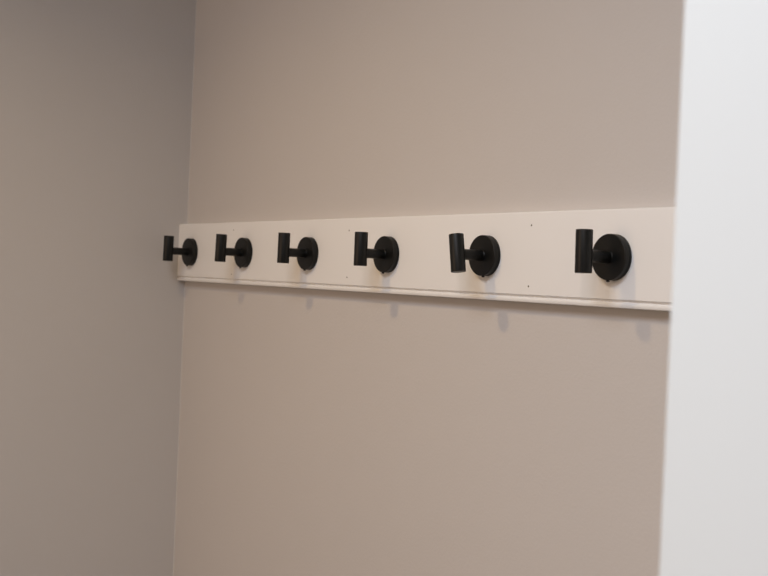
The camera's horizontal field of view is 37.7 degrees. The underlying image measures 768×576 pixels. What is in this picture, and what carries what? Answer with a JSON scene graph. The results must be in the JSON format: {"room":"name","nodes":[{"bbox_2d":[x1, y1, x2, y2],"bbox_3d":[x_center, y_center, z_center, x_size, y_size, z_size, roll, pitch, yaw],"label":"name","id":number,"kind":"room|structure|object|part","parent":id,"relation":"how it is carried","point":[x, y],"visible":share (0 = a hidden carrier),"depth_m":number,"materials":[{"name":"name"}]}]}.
{"room":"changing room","nodes":[
{"label":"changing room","id":0,"kind":"room"},
{"bbox_2d":[0,0,195,575],"bbox_3d":[-1.103,0.331,1.691,1.667,2.510,0.100,2,1,-35],"label":"wall","id":1,"kind":"structure","parent":0,"point":[96,95],"depth_m":2.02,"materials":[{"name":"beige paint"}]},
{"bbox_2d":[174,0,684,575],"bbox_3d":[0.123,0.385,1.472,0.100,2.510,1.859,2,1,-35],"label":"wall","id":2,"kind":"structure","parent":0,"point":[323,432],"depth_m":1.51,"materials":[{"name":"beige paint"}]},
{"bbox_2d":[173,0,196,575],"bbox_3d":[-0.391,0.357,2.124,0.002,2.510,0.002,2,1,-35],"label":"trim","id":3,"kind":"structure","parent":2,"relation":"attached to","point":[196,0],"depth_m":2.12,"materials":[{"name":"beige paint"}]},
{"bbox_2d":[177,207,675,310],"bbox_3d":[0.082,-0.041,1.450,0.017,0.106,1.622,2,1,-35],"label":"board","id":4,"kind":"object","parent":2,"relation":"attached to","point":[537,263],"visible":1,"depth_m":1.41,"materials":[{"name":"white paint"}]},
{"bbox_2d":[163,235,197,265],"bbox_3d":[-0.375,-0.067,2.047,0.056,0.054,0.050,2,1,-35],"label":"coat hook","id":5,"kind":"object","parent":4,"relation":"attached to","point":[189,250],"visible":1,"depth_m":2.04,"materials":[{"name":"black metal"}]},
{"bbox_3d":[-0.373,-0.067,2.048,0.033,0.014,0.014,2,2,-35],"label":"stem","id":6,"kind":"part","parent":5,"relation":"part of","materials":[{"name":"black metal"}]},
{"bbox_3d":[-0.356,-0.066,2.060,0.010,0.050,0.050,2,2,-35],"label":"plate","id":7,"kind":"part","parent":5,"relation":"part of","materials":[{"name":"black metal"}]},
{"bbox_2d":[215,234,252,267],"bbox_3d":[-0.255,-0.061,1.874,0.055,0.056,0.050,2,1,-35],"label":"coat hook","id":8,"kind":"object","parent":4,"relation":"attached to","point":[242,252],"visible":1,"depth_m":1.87,"materials":[{"name":"black metal"}]},
{"bbox_3d":[-0.253,-0.060,1.876,0.033,0.014,0.014,2,3,-35],"label":"stem","id":9,"kind":"part","parent":8,"relation":"part of","materials":[{"name":"black metal"}]},
{"bbox_3d":[-0.236,-0.059,1.887,0.010,0.050,0.050,2,3,-35],"label":"plate","id":10,"kind":"part","parent":8,"relation":"part of","materials":[{"name":"black metal"}]},
{"bbox_2d":[277,232,318,270],"bbox_3d":[-0.136,-0.055,1.702,0.055,0.056,0.050,2,1,-35],"label":"coat hook","id":11,"kind":"object","parent":4,"relation":"attached to","point":[307,252],"visible":1,"depth_m":1.70,"materials":[{"name":"black metal"}]},
{"bbox_3d":[-0.134,-0.053,1.703,0.033,0.014,0.014,2,1,-35],"label":"stem","id":12,"kind":"part","parent":11,"relation":"part of","materials":[{"name":"black metal"}]},
{"bbox_3d":[-0.117,-0.053,1.715,0.010,0.050,0.050,2,1,-35],"label":"plate","id":13,"kind":"part","parent":11,"relation":"part of","materials":[{"name":"black metal"}]},
{"bbox_2d":[354,232,398,273],"bbox_3d":[-0.016,-0.048,1.529,0.055,0.055,0.050,2,0,-35],"label":"coat hook","id":14,"kind":"object","parent":4,"relation":"attached to","point":[385,253],"visible":1,"depth_m":1.52,"materials":[{"name":"black metal"}]},
{"bbox_3d":[-0.014,-0.047,1.531,0.033,0.014,0.014,2,0,-35],"label":"stem","id":15,"kind":"part","parent":14,"relation":"part of","materials":[{"name":"black metal"}]},
{"bbox_3d":[0.003,-0.046,1.542,0.010,0.050,0.050,2,0,-35],"label":"plate","id":16,"kind":"part","parent":14,"relation":"part of","materials":[{"name":"black metal"}]},
{"bbox_2d":[449,233,500,276],"bbox_3d":[0.103,-0.039,1.357,0.055,0.052,0.050,2,1,-35],"label":"coat hook","id":17,"kind":"object","parent":4,"relation":"attached to","point":[483,255],"visible":1,"depth_m":1.35,"materials":[{"name":"black metal"}]},
{"bbox_3d":[0.105,-0.040,1.359,0.033,0.014,0.014,2,-9,-35],"label":"stem","id":18,"kind":"part","parent":17,"relation":"part of","materials":[{"name":"black metal"}]},
{"bbox_3d":[0.122,-0.040,1.370,0.010,0.050,0.050,2,-9,-35],"label":"plate","id":19,"kind":"part","parent":17,"relation":"part of","materials":[{"name":"black metal"}]},
{"bbox_2d":[575,229,631,281],"bbox_3d":[0.224,-0.034,1.185,0.054,0.054,0.050,2,-1,-35],"label":"coat hook","id":20,"kind":"object","parent":4,"relation":"attached to","point":[610,257],"visible":1,"depth_m":1.18,"materials":[{"name":"black metal"}]},
{"bbox_3d":[0.225,-0.033,1.186,0.033,0.014,0.014,2,-1,-35],"label":"stem","id":21,"kind":"part","parent":20,"relation":"part of","materials":[{"name":"black metal"}]},
{"bbox_3d":[0.242,-0.033,1.198,0.010,0.050,0.050,2,-1,-35],"label":"plate","id":22,"kind":"part","parent":20,"relation":"part of","materials":[{"name":"black metal"}]},
{"bbox_2d":[659,0,767,575],"bbox_3d":[0.360,0.403,0.589,0.517,2.510,0.138,2,1,-35],"label":"door frame","id":23,"kind":"structure","parent":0,"point":[715,501],"depth_m":0.47,"materials":[{"name":"white paint"}]}
]}

